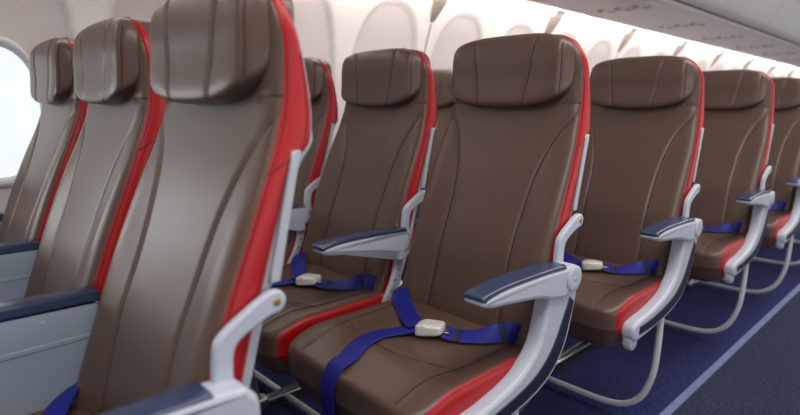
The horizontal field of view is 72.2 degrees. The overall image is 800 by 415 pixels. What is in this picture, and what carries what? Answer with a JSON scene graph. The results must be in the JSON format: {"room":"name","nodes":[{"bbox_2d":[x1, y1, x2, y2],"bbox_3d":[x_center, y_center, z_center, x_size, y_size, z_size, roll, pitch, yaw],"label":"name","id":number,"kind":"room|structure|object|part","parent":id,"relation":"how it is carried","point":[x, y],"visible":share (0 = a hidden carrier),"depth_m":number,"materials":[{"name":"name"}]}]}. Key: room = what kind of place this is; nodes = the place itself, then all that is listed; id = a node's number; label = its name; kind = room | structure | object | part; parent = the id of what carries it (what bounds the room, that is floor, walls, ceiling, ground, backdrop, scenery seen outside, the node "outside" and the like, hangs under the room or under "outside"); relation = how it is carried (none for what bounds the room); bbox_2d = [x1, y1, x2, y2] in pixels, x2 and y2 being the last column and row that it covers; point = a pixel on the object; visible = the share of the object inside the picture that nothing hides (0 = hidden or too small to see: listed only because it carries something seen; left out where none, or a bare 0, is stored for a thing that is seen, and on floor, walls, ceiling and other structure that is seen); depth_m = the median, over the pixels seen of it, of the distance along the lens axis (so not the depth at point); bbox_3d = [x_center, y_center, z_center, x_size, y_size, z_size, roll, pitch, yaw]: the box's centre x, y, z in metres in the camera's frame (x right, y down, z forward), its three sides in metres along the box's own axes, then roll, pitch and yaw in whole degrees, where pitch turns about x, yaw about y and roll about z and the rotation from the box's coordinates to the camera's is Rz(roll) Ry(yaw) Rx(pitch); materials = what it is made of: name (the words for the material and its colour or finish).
{"room":"aircraft cabin","nodes":[
{"label":"aircraft cabin","id":0,"kind":"room"},
{"bbox_2d":[0,0,799,285],"bbox_3d":[2.935,-0.870,5.601,14.587,1.740,0.316,-9,14,-43],"label":"wall","id":1,"kind":"structure","parent":0,"point":[332,31],"depth_m":2.77,"materials":[{"name":"white plastic"}]},
{"bbox_2d":[0,36,41,187],"bbox_3d":[-1.312,-0.307,1.779,0.296,0.490,0.048,-9,14,-43],"label":"window","id":2,"kind":"structure","parent":1,"relation":"in","point":[20,113],"depth_m":1.82,"materials":[{"name":"grey glass"}]},
{"bbox_2d":[485,0,556,15],"bbox_3d":[0.661,-1.236,3.217,1.060,0.090,0.070,-9,14,-43],"label":"light","id":3,"kind":"object","parent":1,"relation":"attached to","point":[513,3],"visible":0.5,"depth_m":3.36,"materials":[{"name":"white"}]},
{"bbox_2d":[563,13,630,31],"bbox_3d":[1.464,-1.367,3.972,1.060,0.090,0.070,-9,14,-43],"label":"light","id":4,"kind":"object","parent":1,"relation":"attached to","point":[567,15],"visible":0.25,"depth_m":3.96,"materials":[{"name":"white"}]},
{"bbox_2d":[424,0,797,76],"bbox_3d":[2.614,-0.920,5.275,13.420,1.451,0.302,-9,14,-43],"label":"trim","id":5,"kind":"structure","parent":1,"relation":"attached to","point":[438,5],"depth_m":4.34,"materials":[{"name":"beige"}]},
{"bbox_2d":[636,30,682,43],"bbox_3d":[2.268,-1.498,4.726,1.060,0.090,0.070,-9,14,-43],"label":"light","id":6,"kind":"object","parent":1,"relation":"attached to","point":[639,32],"visible":0.25,"depth_m":4.73,"materials":[{"name":"white"}]},
{"bbox_2d":[686,42,721,52],"bbox_3d":[3.071,-1.629,5.481,1.060,0.090,0.070,-9,14,-43],"label":"light","id":7,"kind":"object","parent":1,"relation":"attached to","point":[690,44],"visible":0.22,"depth_m":5.49,"materials":[{"name":"white plastic"}]},
{"bbox_2d":[725,51,751,59],"bbox_3d":[3.874,-1.760,6.236,1.060,0.090,0.070,-9,14,-43],"label":"light","id":8,"kind":"object","parent":1,"relation":"attached to","point":[727,52],"visible":0.34,"depth_m":6.26,"materials":[{"name":"white plastic"}]},
{"bbox_2d":[754,58,774,64],"bbox_3d":[4.677,-1.891,6.991,1.060,0.090,0.070,-9,14,-43],"label":"light","id":9,"kind":"object","parent":1,"relation":"attached to","point":[756,59],"visible":0.38,"depth_m":7.01,"materials":[{"name":"white plastic"}]},
{"bbox_2d":[778,64,794,69],"bbox_3d":[5.481,-2.021,7.746,1.060,0.090,0.070,-9,14,-43],"label":"light","id":10,"kind":"object","parent":1,"relation":"attached to","point":[779,65],"visible":0.42,"depth_m":7.79,"materials":[{"name":"white plastic"}]},
{"bbox_2d":[249,227,799,414],"bbox_3d":[3.860,0.165,4.805,14.600,0.001,2.850,-9,14,-43],"label":"floor","id":11,"kind":"structure","parent":0,"point":[762,377],"depth_m":2.17,"materials":[{"name":"blue carpet"}]},
{"bbox_2d":[0,37,87,301],"bbox_3d":[-1.180,0.141,1.404,0.754,1.155,0.513,-9,14,-43],"label":"seat","id":12,"kind":"object","parent":11,"relation":"on","point":[57,131],"visible":0.67,"depth_m":1.43,"materials":[{"name":"brown leather"}]},
{"bbox_3d":[-1.091,0.287,1.190,0.557,0.360,0.044,-9,14,-43],"label":"armrest","id":13,"kind":"part","parent":12,"relation":"part of","materials":[{"name":"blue plastic"}]},
{"bbox_3d":[-1.034,-0.082,1.510,0.230,0.730,0.416,-9,14,-43],"label":"backrest","id":14,"kind":"part","parent":12,"relation":"part of","materials":[{"name":"brown leather"}]},
{"bbox_3d":[-0.880,-0.060,1.387,0.099,0.734,0.237,5,11,22],"label":"trim","id":15,"kind":"part","parent":12,"relation":"part of","materials":[{"name":"red leather"}]},
{"bbox_2d":[0,17,165,414],"bbox_3d":[-0.791,0.206,1.105,0.900,1.171,0.508,-9,14,-43],"label":"seat","id":16,"kind":"object","parent":11,"relation":"on","point":[45,333],"visible":0.88,"depth_m":1.06,"materials":[{"name":"brown leather"}]},
{"bbox_3d":[-0.756,0.352,0.845,0.557,0.360,0.044,-9,14,-43],"label":"armrest","id":17,"kind":"part","parent":16,"relation":"part of","materials":[{"name":"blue plastic"}]},
{"bbox_3d":[-0.699,-0.017,1.165,0.230,0.730,0.416,-9,14,-43],"label":"backrest","id":18,"kind":"part","parent":16,"relation":"part of","materials":[{"name":"brown leather"}]},
{"bbox_3d":[-0.545,0.005,1.042,0.099,0.734,0.237,5,11,22],"label":"trim","id":19,"kind":"part","parent":16,"relation":"part of","materials":[{"name":"red leather"}]},
{"bbox_2d":[28,0,311,414],"bbox_3d":[-0.455,0.272,0.759,0.896,1.171,0.505,-9,14,-43],"label":"seat","id":20,"kind":"object","parent":11,"relation":"on","point":[186,298],"visible":1,"depth_m":0.76,"materials":[{"name":"brown leather"}]},
{"bbox_2d":[28,405,90,414],"bbox_3d":[-0.541,0.467,0.730,0.424,0.177,0.451,-9,14,-43],"label":"seat cushion","id":21,"kind":"object","parent":20,"relation":"on","point":[74,409],"depth_m":0.92,"materials":[{"name":"brown leather"}]},
{"bbox_3d":[-0.405,0.384,0.509,0.601,0.320,0.051,-9,14,-43],"label":"armrest","id":22,"kind":"part","parent":20,"relation":"part of","materials":[{"name":"grey plastic"}]},
{"bbox_3d":[-0.210,0.070,0.697,0.099,0.734,0.237,5,11,22],"label":"trim","id":23,"kind":"part","parent":20,"relation":"part of","materials":[{"name":"red leather"}]},
{"bbox_2d":[253,57,337,390],"bbox_3d":[-0.569,0.042,1.979,0.633,1.155,0.520,-9,14,-43],"label":"seat","id":24,"kind":"object","parent":11,"relation":"on","point":[323,99],"visible":0.18,"depth_m":1.93,"materials":[{"name":"brown leather"}]},
{"bbox_3d":[-0.428,0.046,1.788,0.302,0.084,0.049,-9,14,-43],"label":"armrest","id":25,"kind":"part","parent":24,"relation":"part of","materials":[{"name":"grey plastic"}]},
{"bbox_3d":[-0.466,-0.174,2.043,0.230,0.730,0.416,-9,14,-43],"label":"backrest","id":26,"kind":"part","parent":24,"relation":"part of","materials":[{"name":"brown leather"}]},
{"bbox_3d":[-0.311,-0.153,1.921,0.099,0.734,0.237,5,11,22],"label":"trim","id":27,"kind":"part","parent":24,"relation":"part of","materials":[{"name":"red leather"}]},
{"bbox_2d":[250,48,437,414],"bbox_3d":[-0.178,0.107,1.680,0.778,1.171,0.510,-9,14,-43],"label":"seat","id":28,"kind":"object","parent":11,"relation":"on","point":[352,257],"visible":0.77,"depth_m":1.62,"materials":[{"name":"brown leather"}]},
{"bbox_2d":[255,263,383,373],"bbox_3d":[-0.307,0.310,1.608,0.424,0.177,0.451,-9,14,-43],"label":"seat cushion","id":29,"kind":"object","parent":28,"relation":"on","point":[307,304],"depth_m":1.47,"materials":[{"name":"brown leather"}]},
{"bbox_3d":[-0.307,0.310,1.608,0.424,0.177,0.451,-9,14,-43],"label":"panel","id":30,"kind":"part","parent":28,"relation":"part of","materials":[{"name":"red leather"}]},
{"bbox_3d":[-0.093,0.111,1.443,0.302,0.084,0.049,-9,14,-43],"label":"armrest","id":31,"kind":"part","parent":28,"relation":"part of","materials":[{"name":"grey plastic"}]},
{"bbox_3d":[-0.131,-0.109,1.698,0.230,0.730,0.416,-9,14,-43],"label":"backrest","id":32,"kind":"part","parent":28,"relation":"part of","materials":[{"name":"brown leather"}]},
{"bbox_3d":[0.023,-0.088,1.576,0.099,0.734,0.237,5,11,22],"label":"trim","id":33,"kind":"part","parent":28,"relation":"part of","materials":[{"name":"red leather"}]},
{"bbox_2d":[401,237,412,280],"bbox_3d":[0.372,0.017,2.196,0.778,1.171,0.510,-9,14,-43],"label":"seat","id":34,"kind":"object","parent":11,"relation":"on","point":[402,276],"visible":0.02,"depth_m":2.07,"materials":[{"name":"grey plastic"}]},
{"bbox_2d":[411,69,454,236],"bbox_3d":[-0.019,-0.048,2.496,0.633,1.155,0.520,-9,14,-43],"label":"seat","id":35,"kind":"object","parent":11,"relation":"on","point":[442,78],"visible":0.08,"depth_m":2.51,"materials":[{"name":"brown leather"}]},
{"bbox_3d":[0.084,-0.264,2.560,0.230,0.730,0.416,-9,14,-43],"label":"backrest","id":36,"kind":"part","parent":35,"relation":"part of","materials":[{"name":"brown leather"}]},
{"bbox_2d":[288,33,590,414],"bbox_3d":[0.157,0.172,1.331,0.781,1.171,0.523,-9,14,-43],"label":"seat","id":37,"kind":"object","parent":11,"relation":"on","point":[477,322],"visible":1,"depth_m":1.26,"materials":[{"name":"brown leather"}]},
{"bbox_2d":[288,299,530,414],"bbox_3d":[0.027,0.375,1.264,0.424,0.177,0.451,-9,14,-43],"label":"seat cushion","id":38,"kind":"object","parent":37,"relation":"on","point":[371,360],"depth_m":1.15,"materials":[{"name":"brown leather"}]},
{"bbox_3d":[0.027,0.375,1.264,0.424,0.177,0.451,-9,14,-43],"label":"panel","id":39,"kind":"part","parent":37,"relation":"part of","materials":[{"name":"red leather"}]},
{"bbox_3d":[0.204,-0.044,1.353,0.230,0.730,0.416,-9,14,-43],"label":"backrest","id":40,"kind":"part","parent":37,"relation":"part of","materials":[{"name":"brown leather"}]},
{"bbox_3d":[0.256,0.169,1.111,0.343,0.071,0.052,-9,14,-43],"label":"armrest","id":41,"kind":"part","parent":37,"relation":"part of","materials":[{"name":"grey plastic"}]},
{"bbox_3d":[0.358,-0.023,1.231,0.099,0.734,0.237,5,11,22],"label":"trim","id":42,"kind":"part","parent":37,"relation":"part of","materials":[{"name":"red leather"}]},
{"bbox_2d":[547,55,704,406],"bbox_3d":[0.707,0.083,1.848,0.781,1.171,0.523,-9,14,-43],"label":"seat","id":43,"kind":"object","parent":11,"relation":"on","point":[634,245],"visible":0.72,"depth_m":1.80,"materials":[{"name":"brown leather"}]},
{"bbox_2d":[563,253,663,346],"bbox_3d":[0.577,0.285,1.780,0.424,0.177,0.451,-9,14,-43],"label":"seat cushion","id":44,"kind":"object","parent":43,"relation":"on","point":[609,297],"depth_m":1.58,"materials":[{"name":"brown leather"}]},
{"bbox_3d":[0.754,-0.134,1.870,0.230,0.730,0.416,-9,14,-43],"label":"backrest","id":45,"kind":"part","parent":43,"relation":"part of","materials":[{"name":"brown leather"}]},
{"bbox_3d":[0.577,0.285,1.780,0.424,0.177,0.451,-9,14,-43],"label":"panel","id":46,"kind":"part","parent":43,"relation":"part of","materials":[{"name":"red leather"}]},
{"bbox_3d":[0.806,0.079,1.628,0.343,0.071,0.052,-9,14,-43],"label":"armrest","id":47,"kind":"part","parent":43,"relation":"part of","materials":[{"name":"grey plastic"}]},
{"bbox_3d":[0.908,-0.112,1.748,0.099,0.734,0.237,5,11,22],"label":"trim","id":48,"kind":"part","parent":43,"relation":"part of","materials":[{"name":"red leather"}]},
{"bbox_2d":[664,69,774,333],"bbox_3d":[1.340,-0.020,2.443,0.781,1.171,0.523,-9,14,-43],"label":"seat","id":49,"kind":"object","parent":11,"relation":"on","point":[732,203],"visible":0.46,"depth_m":2.38,"materials":[{"name":"brown leather"}]},
{"bbox_2d":[689,231,746,281],"bbox_3d":[1.210,0.182,2.375,0.424,0.177,0.451,-9,14,-43],"label":"seat cushion","id":50,"kind":"object","parent":49,"relation":"on","point":[715,253],"depth_m":2.14,"materials":[{"name":"brown leather"}]},
{"bbox_3d":[1.387,-0.237,2.465,0.230,0.730,0.416,-9,14,-43],"label":"backrest","id":51,"kind":"part","parent":49,"relation":"part of","materials":[{"name":"brown leather"}]},
{"bbox_3d":[1.210,0.182,2.375,0.424,0.177,0.451,-9,14,-43],"label":"panel","id":52,"kind":"part","parent":49,"relation":"part of","materials":[{"name":"red leather"}]},
{"bbox_3d":[1.440,-0.024,2.223,0.343,0.071,0.052,-9,14,-43],"label":"armrest","id":53,"kind":"part","parent":49,"relation":"part of","materials":[{"name":"grey plastic"}]},
{"bbox_3d":[1.541,-0.216,2.343,0.099,0.734,0.237,5,11,22],"label":"trim","id":54,"kind":"part","parent":49,"relation":"part of","materials":[{"name":"red leather"}]},
{"bbox_2d":[659,284,799,414],"bbox_3d":[3.956,0.182,4.707,14.600,0.004,0.026,-9,14,-43],"label":"trim","id":55,"kind":"structure","parent":11,"relation":"on","point":[709,372],"depth_m":2.21,"materials":[{"name":"grey plastic"}]},
{"bbox_2d":[685,77,799,293],"bbox_3d":[1.904,-0.112,2.974,0.781,1.171,0.523,-9,14,-43],"label":"seat","id":56,"kind":"object","parent":11,"relation":"on","point":[783,222],"visible":0.33,"depth_m":2.90,"materials":[{"name":"brown leather"}]},
{"bbox_2d":[760,210,790,248],"bbox_3d":[1.775,0.090,2.906,0.424,0.177,0.451,-9,14,-43],"label":"seat cushion","id":57,"kind":"object","parent":56,"relation":"on","point":[779,221],"depth_m":2.65,"materials":[{"name":"brown leather"}]},
{"bbox_3d":[1.775,0.090,2.906,0.424,0.177,0.451,-9,14,-43],"label":"panel","id":58,"kind":"part","parent":56,"relation":"part of","materials":[{"name":"red leather"}]},
{"bbox_3d":[1.951,-0.329,2.996,0.230,0.730,0.416,-9,14,-43],"label":"backrest","id":59,"kind":"part","parent":56,"relation":"part of","materials":[{"name":"brown leather"}]},
{"bbox_3d":[2.004,-0.116,2.753,0.343,0.071,0.052,-9,14,-43],"label":"armrest","id":60,"kind":"part","parent":56,"relation":"part of","materials":[{"name":"grey plastic"}]},
{"bbox_2d":[752,257,799,264],"bbox_3d":[2.483,-0.207,3.518,0.781,1.171,0.523,-9,14,-43],"label":"seat","id":61,"kind":"object","parent":11,"relation":"on","point":[754,258],"visible":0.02,"depth_m":3.55,"materials":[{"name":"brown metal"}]},
{"bbox_2d":[515,0,799,67],"bbox_3d":[3.228,-1.567,5.178,14.600,0.068,0.582,-9,14,-43],"label":"ceiling","id":62,"kind":"structure","parent":0,"point":[669,11],"depth_m":3.99,"materials":[{"name":"white plastic"}]},
{"bbox_2d":[595,1,659,12],"bbox_3d":[1.380,-1.225,3.381,0.200,0.026,0.380,-9,14,-43],"label":"overhead service panel","id":63,"kind":"object","parent":62,"relation":"attached to","point":[644,4],"visible":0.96,"depth_m":3.33,"materials":[{"name":"white plastic"}]},
{"bbox_2d":[656,20,712,28],"bbox_3d":[2.067,-1.337,4.027,0.200,0.026,0.380,-9,14,-43],"label":"overhead service panel","id":64,"kind":"object","parent":62,"relation":"attached to","point":[697,22],"visible":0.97,"depth_m":3.98,"materials":[{"name":"white plastic"}]},
{"bbox_2d":[679,0,728,13],"bbox_3d":[1.779,-1.436,3.236,1.062,0.420,0.220,-9,14,-43],"label":"bin","id":65,"kind":"object","parent":62,"relation":"attached to","point":[714,6],"visible":1,"depth_m":3.50,"materials":[{"name":"grey plastic"}]},
{"bbox_2d":[701,33,750,39],"bbox_3d":[2.755,-1.449,4.673,0.200,0.026,0.380,-9,14,-43],"label":"overhead service panel","id":66,"kind":"object","parent":62,"relation":"attached to","point":[740,35],"visible":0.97,"depth_m":4.61,"materials":[{"name":"white plastic"}]},
{"bbox_2d":[674,0,799,45],"bbox_3d":[3.444,-1.543,4.952,14.600,0.024,0.050,-9,14,-43],"label":"trim","id":67,"kind":"structure","parent":62,"relation":"attached to","point":[674,0],"depth_m":3.98,"materials":[{"name":"black"}]},
{"bbox_2d":[716,0,783,29],"bbox_3d":[2.553,-1.562,3.963,1.062,0.420,0.220,-9,14,-43],"label":"bin","id":68,"kind":"object","parent":62,"relation":"attached to","point":[757,14],"visible":0.96,"depth_m":4.01,"materials":[{"name":"grey plastic"}]},
{"bbox_2d":[736,43,779,48],"bbox_3d":[3.442,-1.561,5.319,0.200,0.026,0.380,-9,14,-43],"label":"overhead service panel","id":69,"kind":"object","parent":62,"relation":"attached to","point":[769,44],"visible":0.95,"depth_m":5.25,"materials":[{"name":"white plastic"}]},
{"bbox_2d":[761,0,799,41],"bbox_3d":[3.327,-1.688,4.691,1.062,0.420,0.220,-9,14,-43],"label":"bin","id":70,"kind":"object","parent":62,"relation":"attached to","point":[785,24],"visible":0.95,"depth_m":4.58,"materials":[{"name":"grey plastic"}]},
{"bbox_2d":[762,51,799,54],"bbox_3d":[4.130,-1.673,5.965,0.200,0.026,0.380,-9,14,-43],"label":"overhead service panel","id":71,"kind":"object","parent":62,"relation":"attached to","point":[789,52],"visible":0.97,"depth_m":5.90,"materials":[{"name":"white plastic"}]},
{"bbox_2d":[792,36,799,44],"bbox_3d":[4.101,-1.815,5.419,1.062,0.420,0.220,-9,14,-43],"label":"bin","id":72,"kind":"object","parent":62,"relation":"attached to","point":[797,41],"visible":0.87,"depth_m":5.18,"materials":[{"name":"grey plastic"}]}
]}

